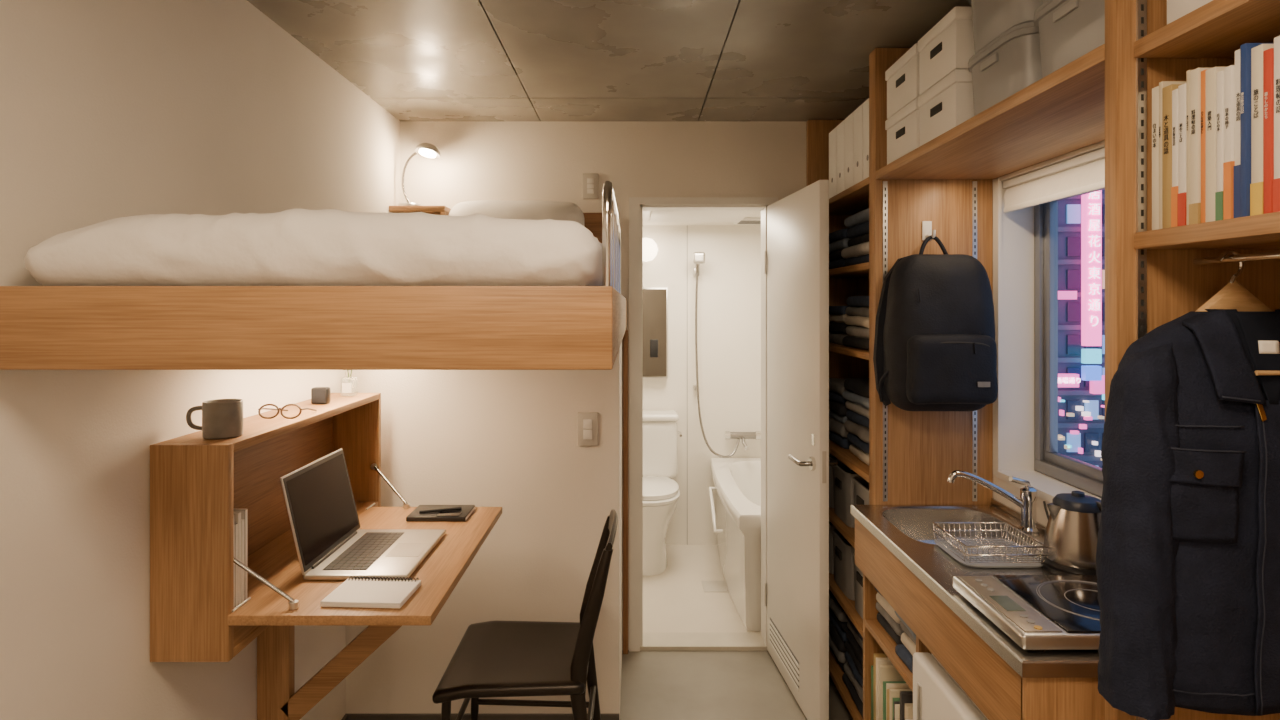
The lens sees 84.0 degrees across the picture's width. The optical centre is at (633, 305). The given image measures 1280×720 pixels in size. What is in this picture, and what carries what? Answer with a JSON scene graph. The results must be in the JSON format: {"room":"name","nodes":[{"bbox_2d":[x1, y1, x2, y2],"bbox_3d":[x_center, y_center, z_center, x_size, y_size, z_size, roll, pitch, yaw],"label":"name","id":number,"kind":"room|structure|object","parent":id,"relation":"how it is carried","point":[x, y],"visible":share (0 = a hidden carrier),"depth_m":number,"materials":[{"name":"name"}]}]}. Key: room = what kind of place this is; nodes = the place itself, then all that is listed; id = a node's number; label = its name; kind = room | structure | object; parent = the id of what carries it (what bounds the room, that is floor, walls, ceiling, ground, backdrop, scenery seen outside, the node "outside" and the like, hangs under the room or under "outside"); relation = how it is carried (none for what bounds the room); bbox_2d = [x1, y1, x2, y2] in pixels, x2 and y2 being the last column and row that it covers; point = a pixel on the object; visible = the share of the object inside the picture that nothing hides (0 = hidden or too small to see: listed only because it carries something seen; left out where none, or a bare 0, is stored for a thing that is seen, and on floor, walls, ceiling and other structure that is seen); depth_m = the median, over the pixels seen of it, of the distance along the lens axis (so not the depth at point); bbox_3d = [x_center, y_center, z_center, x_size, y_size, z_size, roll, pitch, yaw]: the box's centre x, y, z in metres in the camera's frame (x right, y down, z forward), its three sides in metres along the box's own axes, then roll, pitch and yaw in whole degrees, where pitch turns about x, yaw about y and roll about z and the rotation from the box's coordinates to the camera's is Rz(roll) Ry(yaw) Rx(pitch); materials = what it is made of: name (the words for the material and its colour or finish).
{"room":"studio apartment","nodes":[
{"label":"studio apartment","id":0,"kind":"room"},
{"bbox_2d":[0,0,399,719],"bbox_3d":[-1.076,0.350,0.770,0.100,2.320,4.940,0,0,0],"label":"wall","id":1,"kind":"structure","parent":0,"point":[111,110],"depth_m":1.44,"materials":[{"name":"paint"}]},
{"bbox_2d":[0,181,625,369],"bbox_3d":[-0.528,-0.161,2.109,0.991,0.519,2.018,0,0,0],"label":"bed","id":2,"kind":"object","parent":1,"relation":"on","point":[42,327],"visible":0.78,"depth_m":1.10,"materials":[{"name":"brown wood"}]},
{"bbox_2d":[24,209,601,285],"bbox_3d":[-0.520,-0.092,2.035,0.955,0.141,1.844,0,0,0],"label":"duvet","id":3,"kind":"object","parent":2,"relation":"on","point":[348,247],"visible":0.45,"depth_m":1.13,"materials":[{"name":"fabric"}]},
{"bbox_2d":[398,143,439,205],"bbox_3d":[-0.910,-0.551,3.006,0.202,0.260,0.100,0,0,28],"label":"desk lamp","id":4,"kind":"object","parent":2,"relation":"on","point":[427,150],"visible":0.96,"depth_m":2.99,"materials":[{"name":"metal"}]},
{"bbox_2d":[389,206,450,214],"bbox_3d":[-0.907,-0.407,3.027,0.234,0.025,0.114,0,0,0],"label":"shelf","id":5,"kind":"object","parent":2,"relation":"attached to","point":[422,210],"depth_m":2.97,"materials":[{"name":"brown wood"}]},
{"bbox_2d":[449,200,583,226],"bbox_3d":[-0.500,-0.290,3.005,0.580,0.320,0.146,0,0,0],"label":"pillow","id":6,"kind":"object","parent":2,"relation":"on","point":[524,209],"visible":0.31,"depth_m":2.97,"materials":[{"name":"fabric"}]},
{"bbox_2d":[346,342,621,719],"bbox_3d":[-0.539,0.806,2.825,0.974,1.408,0.590,0,0,0],"label":"wall partition","id":7,"kind":"structure","parent":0,"point":[506,439],"depth_m":2.53,"materials":[{"name":"paint"}]},
{"bbox_2d":[345,714,618,719],"bbox_3d":[-0.539,1.480,2.525,0.974,0.060,0.010,0,0,0],"label":"baseboard","id":8,"kind":"structure","parent":7,"relation":"attached to","point":[349,716],"depth_m":2.52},
{"bbox_2d":[578,412,597,445],"bbox_3d":[-0.164,0.437,2.523,0.072,0.118,0.013,0,0,0],"label":"light switch","id":9,"kind":"object","parent":7,"relation":"attached to","point":[587,421],"visible":1,"depth_m":2.52,"materials":[{"name":"white paint"}]},
{"bbox_2d":[623,330,627,653],"bbox_3d":[-0.037,0.807,3.103,0.022,1.405,0.035,0,0,0],"label":"trim","id":10,"kind":"structure","parent":7,"relation":"attached to","point":[625,338],"depth_m":3.08,"materials":[{"name":"brown wood"}]},
{"bbox_2d":[400,121,806,649],"bbox_3d":[0.100,0.350,3.180,2.251,2.320,0.120,0,0,0],"label":"wall","id":11,"kind":"structure","parent":0,"point":[478,160],"depth_m":3.12,"materials":[{"name":"paint"}]},
{"bbox_2d":[583,174,597,198],"bbox_3d":[-0.190,-0.525,3.114,0.068,0.110,0.013,0,0,0],"label":"light switch","id":12,"kind":"object","parent":11,"relation":"attached to","point":[590,181],"visible":1,"depth_m":3.11,"materials":[{"name":"white paint"}]},
{"bbox_2d":[629,197,777,650],"bbox_3d":[0.304,0.517,3.174,0.652,1.985,0.132,0,0,0],"label":"trim","id":13,"kind":"structure","parent":11,"relation":"attached to","point":[637,205],"depth_m":3.11,"materials":[{"name":"white paint"}]},
{"bbox_2d":[640,632,767,650],"bbox_3d":[0.308,1.501,3.183,0.564,0.018,0.135,0,0,0],"label":"threshold","id":14,"kind":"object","parent":11,"relation":"attached to","point":[652,641],"depth_m":3.16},
{"bbox_2d":[764,180,828,719],"bbox_3d":[0.620,0.531,2.780,0.044,1.933,0.668,0,0,-5],"label":"leaf","id":15,"kind":"object","parent":11,"relation":"attached to","point":[797,223],"depth_m":2.65,"materials":[{"name":"white paint"}]},
{"bbox_2d":[247,0,1013,120],"bbox_3d":[0.100,-0.860,0.770,2.451,0.100,4.940,0,0,0],"label":"ceiling","id":16,"kind":"structure","parent":0,"point":[418,60],"depth_m":2.25,"materials":[{"name":"concrete"}]},
{"bbox_2d":[643,225,760,544],"bbox_3d":[0.300,0.500,4.540,1.840,2.020,0.080,0,0,0],"label":"wall","id":17,"kind":"structure","parent":0,"point":[729,280],"depth_m":4.50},
{"bbox_2d":[643,238,657,261],"bbox_3d":[0.075,-0.350,4.422,0.150,0.150,0.154,0,0,0],"label":"lamp","id":18,"kind":"object","parent":17,"relation":"attached to","point":[650,249],"visible":0.66,"depth_m":4.37,"materials":[{"name":"beige"}]},
{"bbox_2d":[643,288,667,377],"bbox_3d":[0.117,0.168,4.462,0.193,0.565,0.074,0,0,0],"label":"mirror","id":19,"kind":"object","parent":17,"relation":"attached to","point":[655,300],"visible":0.76,"depth_m":4.44,"materials":[{"name":"mirror"}]},
{"bbox_2d":[725,431,760,439],"bbox_3d":[0.685,0.810,4.450,0.230,0.051,0.054,0,0,0],"label":"mixer ends","id":20,"kind":"object","parent":17,"relation":"attached to","point":[727,433],"visible":0.77,"depth_m":4.43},
{"bbox_2d":[695,273,739,457],"bbox_3d":[0.521,0.354,4.410,0.282,1.168,0.074,0,0,0],"label":"hose","id":21,"kind":"object","parent":20,"relation":"attached to","point":[696,290],"visible":1,"depth_m":4.41,"materials":[{"name":"metal"}]},
{"bbox_2d":[643,211,760,224],"bbox_3d":[0.300,-0.550,3.870,1.840,0.080,1.260,0,0,0],"label":"ceiling","id":22,"kind":"structure","parent":0,"point":[646,214],"depth_m":4.34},
{"bbox_2d":[650,211,751,221],"bbox_3d":[0.350,-0.497,3.850,0.520,0.024,0.520,0,0,0],"label":"recessed light","id":23,"kind":"object","parent":22,"relation":"in","point":[655,216],"visible":0.56,"depth_m":3.85,"materials":[{"name":"white paint"}]},
{"bbox_2d":[620,545,852,719],"bbox_3d":[0.100,1.560,1.400,2.451,0.100,6.200,0,0,0],"label":"floor","id":24,"kind":"structure","parent":0,"point":[655,685],"depth_m":2.95,"materials":[{"name":"tile"}]},
{"bbox_2d":[150,393,501,719],"bbox_3d":[-0.726,0.902,1.955,0.596,1.216,0.910,0,0,0],"label":"desk","id":25,"kind":"object","parent":24,"relation":"on","point":[197,483],"visible":0.86,"depth_m":1.66,"materials":[{"name":"brown wood"}]},
{"bbox_2d":[186,399,242,438],"bbox_3d":[-0.935,0.254,1.602,0.102,0.080,0.081,0,0,14],"label":"coffee mug","id":26,"kind":"object","parent":25,"relation":"on","point":[221,418],"visible":1,"depth_m":1.57,"materials":[{"name":"ceramic"}]},
{"bbox_2d":[234,509,247,607],"bbox_3d":[-0.938,0.556,1.567,0.140,0.202,0.063,0,0,0],"label":"booklets","id":27,"kind":"object","parent":25,"relation":"on","point":[240,515],"visible":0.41,"depth_m":1.57,"materials":[{"name":"paper"}]},
{"bbox_2d":[258,404,316,418],"bbox_3d":[-0.926,0.276,1.917,0.122,0.040,0.128,0,0,0],"label":"eyeglasses","id":28,"kind":"object","parent":25,"relation":"on","point":[278,409],"visible":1,"depth_m":1.86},
{"bbox_2d":[236,502,377,606],"bbox_3d":[-0.935,0.667,1.956,0.152,0.020,0.866,0,0,0],"label":"shelf","id":29,"kind":"object","parent":25,"relation":"attached to","point":[276,556],"depth_m":1.85,"materials":[{"name":"brown wood"}]},
{"bbox_2d":[311,387,330,403],"bbox_3d":[-0.940,0.269,2.134,0.050,0.050,0.032,0,0,0],"label":"alarm clock","id":30,"kind":"object","parent":25,"relation":"on","point":[319,395],"visible":1,"depth_m":2.12,"materials":[{"name":"black plastic"}]},
{"bbox_2d":[280,448,445,579],"bbox_3d":[-0.689,0.528,1.860,0.303,0.244,0.350,0,0,0],"label":"laptop","id":31,"kind":"object","parent":25,"relation":"on","point":[330,541],"visible":1,"depth_m":1.82,"materials":[{"name":"metal"}]},
{"bbox_2d":[320,576,420,608],"bbox_3d":[-0.588,0.643,1.604,0.176,0.018,0.138,0,0,3],"label":"spiral notebook","id":32,"kind":"object","parent":25,"relation":"on","point":[357,593],"visible":1,"depth_m":1.59,"materials":[{"name":"paper"}]},
{"bbox_2d":[406,505,474,521],"bbox_3d":[-0.600,0.641,2.217,0.181,0.024,0.135,0,0,0],"label":"planner","id":33,"kind":"object","parent":25,"relation":"on","point":[422,513],"visible":1,"depth_m":2.18,"materials":[{"name":"black leather"}]},
{"bbox_2d":[432,509,617,719],"bbox_3d":[-0.301,1.077,2.160,0.506,0.868,0.438,0,0,0],"label":"dining chair","id":34,"kind":"object","parent":24,"relation":"on","point":[496,658],"visible":1,"depth_m":2.09,"materials":[{"name":"metal"}]},
{"bbox_2d":[643,410,681,575],"bbox_3d":[0.088,1.083,4.182,0.400,0.853,0.610,0,0,0],"label":"toilet","id":35,"kind":"object","parent":24,"relation":"on","point":[661,493],"visible":0.52,"depth_m":4.14,"materials":[{"name":"ceramic"}]},
{"bbox_2d":[702,581,728,591],"bbox_3d":[0.435,1.508,3.825,0.130,0.004,0.150,0,0,0],"label":"drain cover","id":36,"kind":"object","parent":24,"relation":"on","point":[708,586],"visible":1,"depth_m":3.82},
{"bbox_2d":[709,458,760,630],"bbox_3d":[0.807,1.235,3.875,0.766,0.550,1.230,0,0,0],"label":"bathtub","id":37,"kind":"object","parent":24,"relation":"on","point":[737,481],"visible":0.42,"depth_m":3.55,"materials":[{"name":"ceramic"}]},
{"bbox_2d":[913,652,987,719],"bbox_3d":[0.892,1.174,1.522,0.416,0.672,0.485,0,0,0],"label":"mini fridge","id":38,"kind":"object","parent":24,"relation":"on","point":[936,695],"visible":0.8,"depth_m":1.64,"materials":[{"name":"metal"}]},
{"bbox_2d":[851,498,1104,719],"bbox_3d":[0.899,1.055,1.731,0.445,0.910,0.982,0,0,0],"label":"kitchen counter","id":39,"kind":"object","parent":24,"relation":"on","point":[897,554],"depth_m":1.65,"materials":[{"name":"wood"}]},
{"bbox_2d":[874,587,903,644],"bbox_3d":[0.890,0.894,2.085,0.322,0.144,0.193,0,0,0],"label":"folded clothes","id":40,"kind":"object","parent":39,"relation":"on","point":[886,616],"visible":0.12,"depth_m":2.07,"materials":[{"name":"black fabric"}]},
{"bbox_2d":[865,620,912,691],"bbox_3d":[0.916,0.975,1.992,0.410,0.020,0.394,0,0,0],"label":"shelf","id":41,"kind":"object","parent":39,"relation":"attached to","point":[885,641],"depth_m":2.02,"materials":[{"name":"brown wood"}]},
{"bbox_2d":[871,653,912,719],"bbox_3d":[0.829,1.206,2.023,0.208,0.307,0.314,0,0,0],"label":"magazines","id":42,"kind":"object","parent":39,"relation":"on","point":[891,696],"visible":0.4,"depth_m":2.07,"materials":[{"name":"paper"}]},
{"bbox_2d":[873,653,887,719],"bbox_3d":[0.826,1.206,2.147,0.200,0.306,0.021,0,0,0],"label":"book","id":43,"kind":"object","parent":42,"relation":"on","point":[876,656],"depth_m":2.14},
{"bbox_2d":[876,658,892,719],"bbox_3d":[0.826,1.207,2.124,0.200,0.305,0.021,0,0,0],"label":"book","id":44,"kind":"object","parent":42,"relation":"on","point":[884,667],"depth_m":2.11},
{"bbox_2d":[879,665,904,719],"bbox_3d":[0.827,1.212,2.105,0.200,0.294,0.015,0,0,0],"label":"book","id":45,"kind":"object","parent":42,"relation":"on","point":[886,672],"depth_m":2.10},
{"bbox_2d":[883,681,905,719],"bbox_3d":[0.825,1.226,2.068,0.200,0.266,0.011,0,0,0],"label":"book","id":46,"kind":"object","parent":42,"relation":"on","point":[886,684],"depth_m":2.06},
{"bbox_2d":[886,683,909,719],"bbox_3d":[0.830,1.226,2.055,0.200,0.267,0.011,0,0,0],"label":"book","id":47,"kind":"object","parent":42,"relation":"on","point":[888,685],"depth_m":2.05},
{"bbox_2d":[889,689,911,719],"bbox_3d":[0.828,1.225,2.020,0.200,0.269,0.011,0,0,0],"label":"book","id":48,"kind":"object","parent":42,"relation":"on","point":[894,694],"depth_m":2.01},
{"bbox_2d":[900,691,912,719],"bbox_3d":[0.826,1.206,1.935,0.200,0.307,0.015,0,0,0],"label":"book","id":49,"kind":"object","parent":42,"relation":"on","point":[906,697],"depth_m":1.93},
{"bbox_2d":[895,611,915,673],"bbox_3d":[0.885,0.891,1.890,0.341,0.150,0.184,0,0,0],"label":"folded clothes","id":50,"kind":"object","parent":39,"relation":"on","point":[905,651],"visible":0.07,"depth_m":1.91,"materials":[{"name":"beige fabric"}]},
{"bbox_2d":[933,522,1045,567],"bbox_3d":[0.880,0.593,1.772,0.206,0.052,0.201,0,0,0],"label":"dish rack","id":51,"kind":"object","parent":39,"relation":"on","point":[976,552],"visible":1,"depth_m":1.75,"materials":[{"name":"silver metal"}]},
{"bbox_2d":[934,539,1042,567],"bbox_3d":[0.880,0.615,1.772,0.206,0.008,0.201,0,0,0],"label":"tray","id":52,"kind":"object","parent":51,"relation":"on","point":[973,561],"depth_m":1.74,"materials":[{"name":"metal"}]},
{"bbox_2d":[947,470,1039,534],"bbox_3d":[0.994,0.541,1.964,0.235,0.158,0.062,0,0,9],"label":"kitchen faucet","id":53,"kind":"object","parent":39,"relation":"on","point":[1028,494],"visible":1,"depth_m":1.95,"materials":[{"name":"silver metal"}]},
{"bbox_2d":[953,575,1100,649],"bbox_3d":[0.883,0.600,1.407,0.383,0.038,0.283,0,0,0],"label":"induction cooktop","id":54,"kind":"object","parent":39,"relation":"in","point":[1037,612],"visible":0.68,"depth_m":1.38,"materials":[{"name":"metal"}]},
{"bbox_2d":[1041,491,1100,574],"bbox_3d":[1.047,0.526,1.661,0.169,0.186,0.153,0,0,28],"label":"electric kettle","id":55,"kind":"object","parent":39,"relation":"on","point":[1072,528],"visible":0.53,"depth_m":1.62,"materials":[{"name":"silver metal"}]},
{"bbox_2d":[806,0,1279,719],"bbox_3d":[0.939,0.351,1.649,0.368,2.318,2.937,0,0,0],"label":"shelving unit","id":56,"kind":"object","parent":24,"relation":"on","point":[1152,279],"visible":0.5,"depth_m":1.56,"materials":[{"name":"brown wood"}]},
{"bbox_2d":[829,521,834,574],"bbox_3d":[0.934,0.977,2.950,0.322,0.200,0.240,0,0,0],"label":"storage bin","id":57,"kind":"object","parent":56,"relation":"on","point":[831,550],"visible":0.03,"depth_m":2.85,"materials":[{"name":"black fabric"}]},
{"bbox_2d":[829,453,837,508],"bbox_3d":[0.934,0.712,2.950,0.322,0.200,0.240,0,0,0],"label":"storage bin","id":58,"kind":"object","parent":56,"relation":"on","point":[831,483],"visible":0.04,"depth_m":2.85,"materials":[{"name":"grey fabric"}]},
{"bbox_2d":[829,589,848,672],"bbox_3d":[0.937,1.267,2.880,0.318,0.286,0.362,0,0,0],"label":"folded clothes","id":59,"kind":"object","parent":56,"relation":"on","point":[838,621],"visible":0.18,"depth_m":2.76,"materials":[{"name":"black fabric"}]},
{"bbox_2d":[829,228,849,268],"bbox_3d":[0.938,-0.220,2.880,0.309,0.159,0.361,0,0,0],"label":"folded clothes","id":60,"kind":"object","parent":56,"relation":"on","point":[838,240],"visible":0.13,"depth_m":2.79,"materials":[{"name":"black fabric"}]},
{"bbox_2d":[829,306,850,344],"bbox_3d":[0.938,0.077,2.880,0.311,0.156,0.366,0,0,0],"label":"folded clothes","id":61,"kind":"object","parent":56,"relation":"on","point":[837,326],"visible":0.16,"depth_m":2.80,"materials":[{"name":"grey fabric"}]},
{"bbox_2d":[829,378,851,448],"bbox_3d":[0.938,0.427,2.880,0.316,0.244,0.355,0,0,0],"label":"folded clothes","id":62,"kind":"object","parent":56,"relation":"on","point":[838,433],"visible":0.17,"depth_m":2.78,"materials":[{"name":"grey fabric"}]},
{"bbox_2d":[832,528,854,600],"bbox_3d":[0.934,0.977,2.700,0.322,0.200,0.240,0,0,0],"label":"storage bin","id":63,"kind":"object","parent":56,"relation":"on","point":[843,557],"visible":0.32,"depth_m":2.65,"materials":[{"name":"black fabric"}]},
{"bbox_2d":[833,460,859,527],"bbox_3d":[0.934,0.712,2.700,0.322,0.200,0.240,0,0,0],"label":"storage bin","id":64,"kind":"object","parent":56,"relation":"on","point":[843,475],"visible":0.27,"depth_m":2.65,"materials":[{"name":"black fabric"}]},
{"bbox_2d":[829,98,868,198],"bbox_3d":[0.916,-0.551,2.560,0.288,0.267,0.520,0,0,0],"label":"boxes","id":65,"kind":"object","parent":56,"relation":"on","point":[848,141],"visible":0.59,"depth_m":2.55,"materials":[{"name":"white cardboard"}]},
{"bbox_2d":[842,614,862,717],"bbox_3d":[0.934,1.273,2.497,0.321,0.273,0.366,0,0,0],"label":"folded clothes","id":66,"kind":"object","parent":56,"relation":"on","point":[852,677],"visible":0.08,"depth_m":2.54,"materials":[{"name":"black fabric"}]},
{"bbox_2d":[841,208,868,265],"bbox_3d":[0.934,-0.239,2.496,0.320,0.198,0.369,0,0,0],"label":"folded clothes","id":67,"kind":"object","parent":56,"relation":"on","point":[857,252],"visible":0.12,"depth_m":2.52,"materials":[{"name":"black fabric"}]},
{"bbox_2d":[842,378,868,464],"bbox_3d":[0.938,0.409,2.495,0.316,0.283,0.376,0,0,0],"label":"folded clothes","id":68,"kind":"object","parent":56,"relation":"on","point":[857,395],"visible":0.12,"depth_m":2.53,"materials":[{"name":"beige fabric"}]},
{"bbox_2d":[842,296,868,350],"bbox_3d":[0.936,0.059,2.495,0.318,0.196,0.371,0,0,0],"label":"folded clothes","id":69,"kind":"object","parent":56,"relation":"on","point":[858,311],"visible":0.22,"depth_m":2.52,"materials":[{"name":"black fabric"}]},
{"bbox_2d":[852,550,862,618],"bbox_3d":[0.934,0.977,2.440,0.322,0.200,0.240,0,0,0],"label":"storage bin","id":70,"kind":"object","parent":56,"relation":"on","point":[858,575],"visible":0.09,"depth_m":2.47,"materials":[{"name":"black fabric"}]},
{"bbox_2d":[852,476,868,504],"bbox_3d":[0.934,0.712,2.440,0.322,0.200,0.240,0,0,0],"label":"storage bin","id":71,"kind":"object","parent":56,"relation":"on","point":[861,486],"visible":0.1,"depth_m":2.46,"materials":[{"name":"black fabric"}]},
{"bbox_2d":[885,98,919,164],"bbox_3d":[0.934,-0.497,2.075,0.320,0.149,0.240,0,0,0],"label":"storage box","id":72,"kind":"object","parent":56,"relation":"on","point":[902,128],"visible":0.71,"depth_m":2.05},
{"bbox_2d":[885,43,919,118],"bbox_3d":[0.934,-0.649,2.075,0.320,0.149,0.240,0,0,0],"label":"storage box","id":73,"kind":"object","parent":72,"relation":"on","point":[902,78],"visible":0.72,"depth_m":2.05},
{"bbox_2d":[922,221,935,239],"bbox_3d":[0.915,-0.234,2.194,0.030,0.063,0.061,0,0,0],"label":"wall hook","id":74,"kind":"object","parent":56,"relation":"attached to","point":[927,230],"visible":0.91,"depth_m":2.22,"materials":[{"name":"white paint"}]},
{"bbox_2d":[873,235,997,410],"bbox_3d":[0.913,0.049,2.116,0.359,0.532,0.213,0,0,0],"label":"backpack","id":75,"kind":"object","parent":74,"relation":"hanging from","point":[935,349],"visible":1,"depth_m":2.06,"materials":[{"name":"fabric"}]},
{"bbox_2d":[918,69,1020,146],"bbox_3d":[0.934,-0.497,1.830,0.320,0.149,0.230,0,0,0],"label":"storage box","id":76,"kind":"object","parent":56,"relation":"on","point":[956,98],"visible":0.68,"depth_m":1.73,"materials":[{"name":"cardboard"}]},
{"bbox_2d":[918,6,1054,94],"bbox_3d":[0.934,-0.649,1.830,0.320,0.149,0.230,0,0,0],"label":"storage box","id":77,"kind":"object","parent":76,"relation":"on","point":[956,41],"visible":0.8,"depth_m":1.72,"materials":[{"name":"cardboard"}]},
{"bbox_2d":[980,53,1052,110],"bbox_3d":[0.945,-0.502,1.570,0.330,0.158,0.260,0,0,0],"label":"plastic container","id":78,"kind":"object","parent":56,"relation":"on","point":[1002,88],"visible":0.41,"depth_m":1.53,"materials":[{"name":"grey"}]},
{"bbox_2d":[983,0,1104,50],"bbox_3d":[0.945,-0.664,1.570,0.330,0.158,0.260,0,0,0],"label":"storage box","id":79,"kind":"object","parent":78,"relation":"on","point":[1027,24],"visible":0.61,"depth_m":1.53,"materials":[{"name":"grey"}]},
{"bbox_2d":[1053,0,1104,71],"bbox_3d":[0.945,-0.502,1.292,0.330,0.158,0.265,0,0,0],"label":"plastic container","id":80,"kind":"object","parent":56,"relation":"on","point":[1092,36],"visible":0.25,"depth_m":1.29,"materials":[{"name":"grey"}]},
{"bbox_2d":[1096,309,1279,719],"bbox_3d":[0.881,0.287,1.035,0.406,0.566,0.142,0,0,0],"label":"jacket","id":81,"kind":"object","parent":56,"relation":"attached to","point":[1188,549],"visible":0.99,"depth_m":0.98,"materials":[{"name":"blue fabric"}]},
{"bbox_2d":[1167,0,1212,23],"bbox_3d":[0.945,-0.481,0.970,0.298,0.138,0.208,0,0,0],"label":"storage box","id":82,"kind":"object","parent":56,"relation":"on","point":[1176,9],"visible":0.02,"depth_m":1.04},
{"bbox_2d":[1152,36,1279,229],"bbox_3d":[0.868,-0.229,0.881,0.148,0.228,0.439,0,0,0],"label":"books","id":83,"kind":"object","parent":56,"relation":"on","point":[1216,131],"visible":0.98,"depth_m":0.97,"materials":[{"name":"paper"}]},
{"bbox_2d":[1152,86,1158,229],"bbox_3d":[0.870,-0.226,1.092,0.140,0.222,0.015,0,0,0],"label":"book","id":84,"kind":"object","parent":83,"relation":"on","point":[1155,91],"depth_m":1.09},
{"bbox_2d":[1162,84,1181,228],"bbox_3d":[0.868,-0.222,1.065,0.140,0.215,0.019,0,0,0],"label":"book","id":85,"kind":"object","parent":83,"relation":"on","point":[1169,91],"depth_m":1.06,"materials":[{"name":"paper"}]},
{"bbox_2d":[1159,81,1185,228],"bbox_3d":[0.869,-0.228,1.080,0.140,0.226,0.007,0,0,0],"label":"book","id":86,"kind":"object","parent":83,"relation":"on","point":[1163,86],"depth_m":1.07,"materials":[{"name":"paper"}]},
{"bbox_2d":[1172,89,1177,186],"bbox_3d":[0.867,-0.217,1.049,0.140,0.205,0.011,0,0,0],"label":"book","id":87,"kind":"object","parent":83,"relation":"on","point":[1174,91],"depth_m":1.05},
{"bbox_2d":[1178,83,1185,193],"bbox_3d":[0.867,-0.218,1.035,0.140,0.208,0.013,0,0,0],"label":"book","id":88,"kind":"object","parent":83,"relation":"on","point":[1182,88],"depth_m":1.03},
{"bbox_2d":[1186,70,1191,224],"bbox_3d":[0.868,-0.227,1.024,0.140,0.225,0.007,0,0,0],"label":"book","id":89,"kind":"object","parent":83,"relation":"on","point":[1189,73],"depth_m":1.02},
{"bbox_2d":[1190,68,1210,203],"bbox_3d":[0.866,-0.226,1.011,0.140,0.222,0.016,0,0,0],"label":"book","id":90,"kind":"object","parent":83,"relation":"on","point":[1198,77],"depth_m":1.00,"materials":[{"name":"paper"}]},
{"bbox_2d":[1201,70,1205,222],"bbox_3d":[0.868,-0.223,0.997,0.140,0.216,0.008,0,0,0],"label":"book","id":91,"kind":"object","parent":83,"relation":"on","point":[1203,72],"depth_m":1.00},
{"bbox_2d":[1206,67,1224,221],"bbox_3d":[0.867,-0.222,0.983,0.140,0.214,0.017,0,0,0],"label":"book","id":92,"kind":"object","parent":83,"relation":"on","point":[1215,76],"depth_m":0.97,"materials":[{"name":"paper"}]},
{"bbox_2d":[1216,70,1223,191],"bbox_3d":[0.867,-0.217,0.968,0.140,0.205,0.010,0,0,0],"label":"book","id":93,"kind":"object","parent":83,"relation":"on","point":[1219,73],"depth_m":0.97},
{"bbox_2d":[1224,65,1234,162],"bbox_3d":[0.868,-0.218,0.956,0.140,0.208,0.011,0,0,0],"label":"book","id":94,"kind":"object","parent":83,"relation":"on","point":[1229,72],"depth_m":0.95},
{"bbox_2d":[1263,48,1273,213],"bbox_3d":[0.870,-0.220,0.899,0.140,0.210,0.011,0,0,0],"label":"book","id":95,"kind":"object","parent":83,"relation":"on","point":[1268,53],"depth_m":0.90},
{"bbox_2d":[1274,36,1279,178],"bbox_3d":[0.872,-0.226,0.884,0.140,0.222,0.017,0,0,0],"label":"book","id":96,"kind":"object","parent":83,"relation":"on","point":[1277,39],"depth_m":0.89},
{"bbox_2d":[1193,251,1279,264],"bbox_3d":[0.874,-0.069,0.662,0.011,0.010,0.885,0,0,0],"label":"rail","id":97,"kind":"object","parent":56,"relation":"attached to","point":[1276,254],"visible":1,"depth_m":1.02,"materials":[{"name":"silver metal"}]},
{"bbox_2d":[1195,249,1279,374],"bbox_3d":[0.881,0.006,1.014,0.278,0.178,0.082,0,0,0],"label":"hanger","id":98,"kind":"object","parent":97,"relation":"hanging from","point":[1233,295],"visible":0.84,"depth_m":1.03,"materials":[{"name":"brown wood"}]},
{"bbox_2d":[1235,49,1239,165],"bbox_3d":[0.871,-0.228,0.942,0.140,0.226,0.014,0,0,0],"label":"book","id":99,"kind":"object","parent":56,"relation":"on","point":[1237,53],"depth_m":0.94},
{"bbox_2d":[1251,44,1273,183],"bbox_3d":[0.871,-0.225,0.915,0.140,0.220,0.017,0,0,0],"label":"book","id":100,"kind":"object","parent":56,"relation":"on","point":[1262,55],"depth_m":0.91,"materials":[{"name":"paper"}]},
{"bbox_2d":[993,140,1104,525],"bbox_3d":[1.210,0.350,0.770,0.170,2.320,4.940,0,0,0],"label":"wall","id":101,"kind":"structure","parent":0,"point":[1041,517],"depth_m":1.99,"materials":[{"name":"paint"}]},
{"bbox_2d":[993,178,1100,502],"bbox_3d":[1.177,0.068,1.761,0.116,0.921,0.922,0,0,0],"label":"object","id":102,"kind":"structure","parent":101,"relation":"attached to","point":[1013,232],"depth_m":2.19,"materials":[{"name":"white paint"}]},
{"bbox_2d":[1002,148,1104,212],"bbox_3d":[1.173,-0.334,1.750,0.083,0.098,0.887,0,0,0],"label":"roller blind","id":103,"kind":"object","parent":101,"relation":"attached to","point":[1085,173],"visible":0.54,"depth_m":1.91,"materials":[{"name":"fabric"}]},
{"bbox_2d":[1034,188,1104,496],"bbox_3d":[1.260,0.062,1.750,0.050,0.887,0.892,0,0,0],"label":"window","id":104,"kind":"structure","parent":101,"relation":"in","point":[1088,484],"depth_m":2.14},
{"label":"outside","id":105,"kind":"structure","parent":0,"visible":0},
{"bbox_3d":[10.000,9.610,23.000,60.000,0.200,34.000,0,0,0],"label":"ground","id":106,"kind":"structure","parent":105,"visible":0},
{"bbox_2d":[1057,189,1104,467],"bbox_3d":[10.000,-1.490,16.970,16.000,22.000,10.060,0,0,0],"label":"office building","id":107,"kind":"structure","parent":106,"relation":"on","point":[1069,210],"depth_m":11.98,"materials":[{"name":"tile"}]},
{"bbox_2d":[1058,190,1104,460],"bbox_3d":[7.763,0.480,11.817,1.721,5.040,0.284,0,0,0],"label":"sign","id":108,"kind":"object","parent":107,"relation":"attached to","point":[1091,203],"visible":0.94,"depth_m":11.70,"materials":[{"name":"pink"}]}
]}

